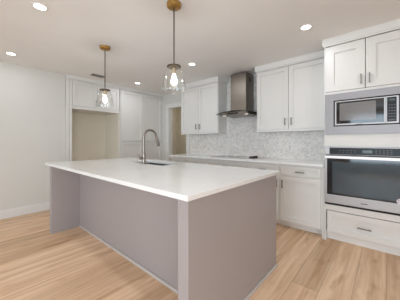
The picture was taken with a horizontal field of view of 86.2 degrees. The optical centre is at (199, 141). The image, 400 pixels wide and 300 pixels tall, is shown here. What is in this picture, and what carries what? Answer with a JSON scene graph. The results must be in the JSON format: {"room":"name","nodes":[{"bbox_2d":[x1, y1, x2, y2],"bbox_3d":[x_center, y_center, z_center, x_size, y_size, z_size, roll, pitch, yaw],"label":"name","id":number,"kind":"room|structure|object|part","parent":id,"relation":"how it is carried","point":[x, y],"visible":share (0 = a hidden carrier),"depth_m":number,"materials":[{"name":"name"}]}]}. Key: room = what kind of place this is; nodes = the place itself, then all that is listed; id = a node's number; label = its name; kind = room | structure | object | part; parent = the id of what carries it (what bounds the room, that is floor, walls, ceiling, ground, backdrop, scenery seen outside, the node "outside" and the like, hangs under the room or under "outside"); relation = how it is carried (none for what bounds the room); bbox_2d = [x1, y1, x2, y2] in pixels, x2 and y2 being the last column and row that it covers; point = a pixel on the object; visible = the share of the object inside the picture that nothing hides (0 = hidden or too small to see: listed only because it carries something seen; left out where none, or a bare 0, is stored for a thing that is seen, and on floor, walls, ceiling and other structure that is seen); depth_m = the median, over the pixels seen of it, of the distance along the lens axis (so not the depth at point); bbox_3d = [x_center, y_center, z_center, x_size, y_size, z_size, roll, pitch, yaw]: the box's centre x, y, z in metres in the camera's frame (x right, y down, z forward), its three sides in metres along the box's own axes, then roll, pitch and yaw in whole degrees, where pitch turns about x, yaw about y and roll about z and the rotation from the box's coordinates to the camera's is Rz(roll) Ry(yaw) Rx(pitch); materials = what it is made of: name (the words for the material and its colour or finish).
{"room":"kitchen","nodes":[
{"label":"kitchen","id":0,"kind":"room"},
{"bbox_2d":[0,61,64,209],"bbox_3d":[-4.363,-0.020,1.913,0.120,2.440,5.545,0,0,41],"label":"wall","id":1,"kind":"structure","parent":0,"point":[32,100],"depth_m":3.55,"materials":[{"name":"white paint"}]},
{"bbox_2d":[0,202,49,219],"bbox_3d":[-4.312,1.131,1.869,0.014,0.138,5.545,0,0,41],"label":"baseboard","id":2,"kind":"structure","parent":1,"relation":"attached to","point":[13,212],"depth_m":3.50,"materials":[{"name":"white paint"}]},
{"bbox_2d":[72,112,105,160],"bbox_3d":[-2.326,-0.020,5.228,0.120,2.440,2.420,0,0,41],"label":"wall","id":3,"kind":"structure","parent":0,"point":[88,130],"depth_m":4.88,"materials":[{"name":"beige paint"}]},
{"bbox_2d":[172,108,175,154],"bbox_3d":[-1.085,-0.020,6.475,0.110,2.440,0.870,0,0,41],"label":"wall","id":4,"kind":"structure","parent":0,"point":[174,109],"depth_m":6.72,"materials":[{"name":"beige paint"}]},
{"bbox_2d":[176,108,185,154],"bbox_3d":[-0.040,-0.020,6.213,2.030,2.440,0.110,0,0,41],"label":"wall","id":5,"kind":"structure","parent":0,"point":[180,139],"depth_m":6.66,"materials":[{"name":"beige paint"}]},
{"bbox_2d":[163,91,207,160],"bbox_3d":[1.418,-0.020,3.640,7.850,2.440,0.110,0,0,41],"label":"wall","id":6,"kind":"structure","parent":0,"point":[175,97],"depth_m":5.59,"materials":[{"name":"white paint"}]},
{"bbox_2d":[166,102,189,160],"bbox_3d":[-0.526,0.120,5.325,0.855,2.160,0.128,0,0,41],"label":"trim","id":7,"kind":"structure","parent":6,"relation":"attached to","point":[169,107],"depth_m":5.50,"materials":[{"name":"white paint"}]},
{"bbox_2d":[180,76,227,134],"bbox_3d":[0.050,-0.699,4.525,1.059,1.083,0.339,0,0,41],"label":"upper cabinet","id":8,"kind":"object","parent":6,"relation":"attached to","point":[202,100],"visible":1,"depth_m":4.33,"materials":[{"name":"white paint"}]},
{"bbox_3d":[-0.223,-0.664,4.598,0.496,0.948,0.025,0,0,41],"label":"door","id":9,"kind":"part","parent":8,"relation":"part of","materials":[{"name":"white paint"}]},
{"bbox_3d":[-0.031,-0.172,4.432,1.015,0.029,0.013,0,0,41],"label":"light rail","id":10,"kind":"part","parent":8,"relation":"part of","materials":[{"name":"white paint"}]},
{"bbox_3d":[0.053,-1.192,4.528,1.059,0.095,0.327,0,0,41],"label":"crown molding","id":11,"kind":"part","parent":8,"relation":"part of","materials":[{"name":"white paint"}]},
{"bbox_3d":[0.159,-0.664,4.264,0.496,0.948,0.025,0,0,41],"label":"door","id":12,"kind":"part","parent":8,"relation":"part of","materials":[{"name":"white paint"}]},
{"bbox_2d":[216,72,256,117],"bbox_3d":[0.701,-0.838,3.841,0.752,0.755,0.510,0,0,41],"label":"range hood","id":13,"kind":"object","parent":6,"relation":"attached to","point":[242,84],"visible":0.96,"depth_m":3.80,"materials":[{"name":"metal"}]},
{"bbox_2d":[190,73,323,159],"bbox_3d":[0.855,-0.479,4.053,2.888,1.522,0.008,0,0,41],"label":"backsplash","id":14,"kind":"structure","parent":6,"relation":"attached to","point":[242,138],"depth_m":3.92,"materials":[{"name":"tile"}]},
{"bbox_2d":[255,50,323,131],"bbox_3d":[1.415,-0.699,3.334,1.056,1.083,0.339,0,0,41],"label":"upper cabinet","id":15,"kind":"object","parent":6,"relation":"attached to","point":[290,92],"visible":0.98,"depth_m":3.19,"materials":[{"name":"white paint"}]},
{"bbox_3d":[1.147,-0.664,3.402,0.506,0.948,0.025,0,0,41],"label":"door","id":16,"kind":"part","parent":15,"relation":"part of","materials":[{"name":"white paint"}]},
{"bbox_3d":[1.418,-1.192,3.337,1.056,0.095,0.327,0,0,41],"label":"crown molding","id":17,"kind":"part","parent":15,"relation":"part of","materials":[{"name":"white paint"}]},
{"bbox_3d":[1.342,-0.172,3.233,1.034,0.029,0.013,0,0,41],"label":"light rail","id":18,"kind":"part","parent":15,"relation":"part of","materials":[{"name":"white paint"}]},
{"bbox_3d":[1.536,-0.664,3.063,0.506,0.948,0.025,0,0,41],"label":"door","id":19,"kind":"part","parent":15,"relation":"part of","materials":[{"name":"white paint"}]},
{"bbox_2d":[0,0,399,94],"bbox_3d":[-0.831,-1.300,1.010,8.020,0.120,9.070,0,0,41],"label":"ceiling","id":20,"kind":"structure","parent":0,"point":[224,39],"depth_m":2.45,"materials":[{"name":"paint"}]},
{"bbox_2d":[5,52,16,55],"bbox_3d":[-2.662,-1.237,3.010,0.130,0.006,0.130,0,0,41],"label":"recessed light","id":21,"kind":"object","parent":20,"relation":"in","point":[8,53],"visible":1,"depth_m":3.00,"materials":[{"name":"white paint"}]},
{"bbox_2d":[31,2,48,10],"bbox_3d":[-1.469,-1.237,1.963,0.130,0.006,0.130,0,0,41],"label":"recessed light","id":22,"kind":"object","parent":20,"relation":"in","point":[37,5],"visible":1,"depth_m":1.96,"materials":[{"name":"white paint"}]},
{"bbox_2d":[91,74,103,77],"bbox_3d":[-1.921,-1.236,4.019,0.130,0.008,0.230,0,0,41],"label":"ceiling vent","id":23,"kind":"object","parent":20,"relation":"in","point":[95,75],"visible":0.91,"depth_m":3.99,"materials":[{"name":"grey metal"}]},
{"bbox_2d":[99,45,109,102],"bbox_3d":[-1.246,-0.844,2.803,0.216,0.792,0.216,0,0,41],"label":"pendant light","id":24,"kind":"object","parent":20,"relation":"hanging from","point":[104,48],"visible":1,"depth_m":2.80,"materials":[{"name":"gold metal"}]},
{"bbox_3d":[-1.246,-0.950,2.803,0.012,0.520,0.012,0,0,41],"label":"rod","id":25,"kind":"part","parent":24,"relation":"part of","materials":[{"name":"metal"}]},
{"bbox_2d":[167,0,180,85],"bbox_3d":[-0.234,-0.844,1.927,0.216,0.792,0.216,0,0,41],"label":"pendant light","id":26,"kind":"object","parent":20,"relation":"hanging from","point":[173,5],"visible":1,"depth_m":1.92,"materials":[{"name":"gold metal"}]},
{"bbox_3d":[-0.234,-0.950,1.927,0.012,0.520,0.012,0,0,41],"label":"rod","id":27,"kind":"part","parent":26,"relation":"part of","materials":[{"name":"black metal"}]},
{"bbox_3d":[-0.234,-0.557,1.927,0.051,0.110,0.051,0,0,41],"label":"bulb","id":28,"kind":"part","parent":26,"relation":"part of","materials":[{"name":"white glass"}]},
{"bbox_2d":[299,24,312,29],"bbox_3d":[1.147,-1.237,2.314,0.130,0.006,0.130,0,0,41],"label":"recessed light","id":29,"kind":"object","parent":20,"relation":"in","point":[305,26],"visible":1,"depth_m":2.31,"materials":[{"name":"white paint"}]},
{"bbox_2d":[0,210,399,299],"bbox_3d":[-0.831,1.250,1.010,8.020,0.100,9.070,0,0,41],"label":"floor","id":30,"kind":"structure","parent":0,"point":[36,263],"depth_m":1.99,"materials":[{"name":"brown wood"}]},
{"bbox_2d":[65,74,119,160],"bbox_3d":[-2.367,-0.020,4.551,0.699,2.440,1.051,0,0,41],"label":"tall cabinet","id":31,"kind":"object","parent":30,"relation":"on","point":[82,95],"visible":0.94,"depth_m":4.22,"materials":[{"name":"white paint"}]},
{"bbox_3d":[-2.495,0.015,4.032,0.138,2.370,0.100,0,0,41],"label":"post","id":32,"kind":"part","parent":31,"relation":"part of","materials":[{"name":"white paint"}]},
{"bbox_3d":[-2.260,-0.919,4.209,0.025,0.472,0.461,0,0,41],"label":"door","id":33,"kind":"part","parent":31,"relation":"part of","materials":[{"name":"white paint"}]},
{"bbox_3d":[-2.122,-1.208,4.337,0.014,0.065,1.051,0,0,41],"label":"crown molding","id":34,"kind":"part","parent":31,"relation":"part of","materials":[{"name":"white paint"}]},
{"bbox_3d":[-2.104,-0.649,4.388,0.016,0.047,0.951,0,0,41],"label":"rail","id":35,"kind":"part","parent":31,"relation":"part of","materials":[{"name":"white paint"}]},
{"bbox_3d":[-1.949,-0.919,4.566,0.025,0.472,0.466,0,0,41],"label":"door","id":36,"kind":"part","parent":31,"relation":"part of","materials":[{"name":"white paint"}]},
{"bbox_2d":[106,86,162,159],"bbox_3d":[-1.627,-0.020,5.414,0.684,2.440,1.219,0,0,41],"label":"pantry cabinet","id":37,"kind":"object","parent":30,"relation":"on","point":[140,110],"visible":0.69,"depth_m":5.08,"materials":[{"name":"white paint"}]},
{"bbox_3d":[-2.045,0.281,4.978,0.628,1.838,0.012,0,0,41],"label":"panel","id":38,"kind":"part","parent":37,"relation":"part of","materials":[{"name":"beige paint"}]},
{"bbox_3d":[-1.581,0.545,4.987,0.025,1.086,0.561,0,0,41],"label":"door","id":39,"kind":"part","parent":37,"relation":"part of","materials":[{"name":"white paint"}]},
{"bbox_3d":[-1.581,-0.580,4.987,0.025,1.144,0.561,0,0,41],"label":"door","id":40,"kind":"part","parent":37,"relation":"part of","materials":[{"name":"white paint"}]},
{"bbox_3d":[-1.375,-1.208,5.194,0.014,0.065,1.218,0,0,41],"label":"crown molding","id":41,"kind":"part","parent":37,"relation":"part of","materials":[{"name":"white paint"}]},
{"bbox_3d":[-1.204,-0.580,5.420,0.025,1.144,0.568,0,0,41],"label":"door","id":42,"kind":"part","parent":37,"relation":"part of","materials":[{"name":"white paint"}]},
{"bbox_3d":[-1.204,0.545,5.420,0.025,1.086,0.568,0,0,41],"label":"door","id":43,"kind":"part","parent":37,"relation":"part of","materials":[{"name":"white paint"}]},
{"bbox_2d":[45,157,279,299],"bbox_3d":[-0.656,0.743,2.484,2.685,0.914,1.280,0,0,41],"label":"kitchen island","id":44,"kind":"object","parent":30,"relation":"on","point":[202,231],"visible":0.99,"depth_m":1.80,"materials":[{"name":"grey wood"}]},
{"bbox_3d":[-1.552,0.758,3.249,0.080,0.884,1.215,0,0,41],"label":"panel","id":45,"kind":"part","parent":44,"relation":"part of","materials":[{"name":"beige paint"}]},
{"bbox_3d":[-0.793,0.758,2.244,2.385,0.884,0.018,0,0,41],"label":"panel","id":46,"kind":"part","parent":44,"relation":"part of","materials":[{"name":"beige paint"}]},
{"bbox_2d":[45,157,279,201],"bbox_3d":[-0.656,0.301,2.484,2.685,0.030,1.280,0,0,41],"label":"island countertop","id":47,"kind":"structure","parent":44,"relation":"on","point":[184,181],"depth_m":1.85,"materials":[{"name":"white stone"}]},
{"bbox_2d":[139,129,159,163],"bbox_3d":[-0.654,0.061,2.787,0.054,0.450,0.325,0,0,41],"label":"faucet","id":48,"kind":"object","parent":47,"relation":"on","point":[143,158],"visible":0.99,"depth_m":2.71,"materials":[{"name":"silver metal"}]},
{"bbox_3d":[-0.651,0.001,2.791,0.028,0.330,0.221,0,0,41],"label":"spout","id":49,"kind":"part","parent":48,"relation":"part of","materials":[{"name":"silver metal"}]},
{"bbox_2d":[146,163,167,165],"bbox_3d":[-0.607,0.425,2.882,0.735,0.220,0.355,0,0,41],"label":"sink","id":50,"kind":"object","parent":47,"relation":"in","point":[146,163],"visible":0.06,"depth_m":3.12,"materials":[{"name":"metal"}]},
{"bbox_3d":[-0.588,1.186,2.408,2.477,0.028,1.215,0,0,41],"label":"shoe molding","id":51,"kind":"part","parent":44,"relation":"part of","materials":[{"name":"paint"}]},
{"bbox_3d":[0.306,0.758,1.628,0.080,0.884,1.215,0,0,41],"label":"panel","id":52,"kind":"part","parent":44,"relation":"part of","materials":[{"name":"beige paint"}]},
{"bbox_2d":[171,157,186,161],"bbox_3d":[-0.254,0.756,4.566,0.473,0.888,0.652,0,0,41],"label":"base cabinet","id":53,"kind":"object","parent":30,"relation":"on","point":[177,159],"visible":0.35,"depth_m":4.32,"materials":[{"name":"white paint"}]},
{"bbox_2d":[187,158,207,163],"bbox_3d":[0.123,0.756,4.238,0.527,0.888,0.652,0,0,41],"label":"base cabinet","id":54,"kind":"object","parent":30,"relation":"on","point":[189,160],"visible":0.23,"depth_m":4.01,"materials":[{"name":"white paint"}]},
{"bbox_2d":[208,159,246,167],"bbox_3d":[0.619,0.756,3.805,0.790,0.888,0.652,0,0,41],"label":"base cabinet","id":55,"kind":"object","parent":30,"relation":"on","point":[242,164],"visible":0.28,"depth_m":3.56,"materials":[{"name":"white paint"}]},
{"bbox_2d":[169,154,323,166],"bbox_3d":[0.644,0.297,3.795,2.865,0.030,0.656,0,0,41],"label":"countertop","id":56,"kind":"structure","parent":55,"relation":"on","point":[302,162],"depth_m":3.20,"materials":[{"name":"white stone"}]},
{"bbox_2d":[208,155,266,159],"bbox_3d":[0.656,0.260,3.794,0.900,0.044,0.500,0,0,41],"label":"cooktop","id":57,"kind":"object","parent":56,"relation":"in","point":[217,156],"visible":1,"depth_m":3.60,"materials":[{"name":"metal"}]},
{"bbox_3d":[0.656,0.268,3.794,0.880,0.002,0.480,0,0,41],"label":"glass","id":58,"kind":"part","parent":57,"relation":"part of","materials":[{"name":"black glass"}]},
{"bbox_2d":[247,162,282,224],"bbox_3d":[1.110,0.756,3.377,0.513,0.888,0.652,0,0,41],"label":"base cabinet","id":59,"kind":"object","parent":30,"relation":"on","point":[266,166],"visible":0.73,"depth_m":3.03,"materials":[{"name":"white paint"}]},
{"bbox_3d":[0.925,0.398,3.164,0.489,0.120,0.025,0,0,41],"label":"drawer","id":60,"kind":"part","parent":59,"relation":"part of","materials":[{"name":"white paint"}]},
{"bbox_3d":[0.925,0.783,3.164,0.489,0.610,0.025,0,0,41],"label":"door","id":61,"kind":"part","parent":59,"relation":"part of","materials":[{"name":"white paint"}]},
{"bbox_2d":[280,164,321,234],"bbox_3d":[1.500,0.756,3.036,0.522,0.888,0.652,0,0,41],"label":"base cabinet","id":62,"kind":"object","parent":30,"relation":"on","point":[300,186],"visible":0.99,"depth_m":2.81,"materials":[{"name":"white paint"}]},
{"bbox_3d":[1.315,0.398,2.824,0.498,0.120,0.025,0,0,41],"label":"drawer","id":63,"kind":"part","parent":62,"relation":"part of","materials":[{"name":"white paint"}]},
{"bbox_2d":[322,167,323,238],"bbox_3d":[1.723,0.756,2.873,0.028,0.888,0.605,0,0,41],"label":"strip","id":64,"kind":"object","parent":30,"relation":"on","point":[322,167],"visible":0.29,"depth_m":2.64,"materials":[{"name":"white paint"}]},
{"bbox_2d":[322,19,399,255],"bbox_3d":[2.010,-0.020,2.590,0.808,2.440,0.670,0,0,41],"label":"tall cabinet","id":65,"kind":"object","parent":30,"relation":"on","point":[368,58],"visible":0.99,"depth_m":2.37,"materials":[{"name":"white paint"}]},
{"bbox_3d":[1.684,-0.868,2.489,0.379,0.541,0.025,0,0,41],"label":"door","id":66,"kind":"part","parent":65,"relation":"part of","materials":[{"name":"white paint"}]},
{"bbox_3d":[2.011,-1.192,2.592,0.808,0.095,0.650,0,0,41],"label":"crown molding","id":67,"kind":"part","parent":65,"relation":"part of","materials":[{"name":"white paint"}]},
{"bbox_2d":[325,147,399,215],"bbox_3d":[1.984,0.408,2.547,0.772,0.691,0.652,0,0,41],"label":"wall oven","id":68,"kind":"object","parent":65,"relation":"in","point":[363,178],"visible":1,"depth_m":2.34,"materials":[{"name":"metal"}]},
{"bbox_3d":[1.785,0.181,2.320,0.756,0.031,0.047,0,0,41],"label":"handle","id":69,"kind":"part","parent":68,"relation":"part of","materials":[{"name":"metal"}]},
{"bbox_3d":[1.813,0.109,2.352,0.772,0.092,0.022,0,0,41],"label":"control panel","id":70,"kind":"part","parent":68,"relation":"part of","materials":[{"name":"metal"}]},
{"bbox_3d":[1.810,0.414,2.347,0.720,0.428,0.023,0,0,41],"label":"glass","id":71,"kind":"part","parent":68,"relation":"part of","materials":[{"name":"black glass"}]},
{"bbox_3d":[1.805,0.111,2.342,0.672,0.078,0.003,0,0,41],"label":"display glass","id":72,"kind":"part","parent":68,"relation":"part of","materials":[{"name":"black glass"}]},
{"bbox_2d":[325,86,399,134],"bbox_3d":[1.971,-0.324,2.531,0.766,0.479,0.495,0,0,41],"label":"microwave","id":73,"kind":"object","parent":65,"relation":"in","point":[372,111],"visible":1,"depth_m":2.35,"materials":[{"name":"metal"}]},
{"bbox_3d":[1.779,-0.331,2.394,0.456,0.281,0.032,0,0,41],"label":"door","id":74,"kind":"part","parent":73,"relation":"part of","materials":[{"name":"glass"}]},
{"bbox_3d":[1.990,-0.331,2.211,0.100,0.281,0.032,0,0,41],"label":"control panel","id":75,"kind":"part","parent":73,"relation":"part of","materials":[{"name":"metal"}]},
{"bbox_3d":[1.831,0.960,2.360,0.742,0.256,0.025,0,0,41],"label":"drawer","id":76,"kind":"part","parent":65,"relation":"part of","materials":[{"name":"white paint"}]},
{"bbox_3d":[1.971,-0.868,2.238,0.371,0.541,0.025,0,0,41],"label":"door","id":77,"kind":"part","parent":65,"relation":"part of","materials":[{"name":"white paint"}]}
]}

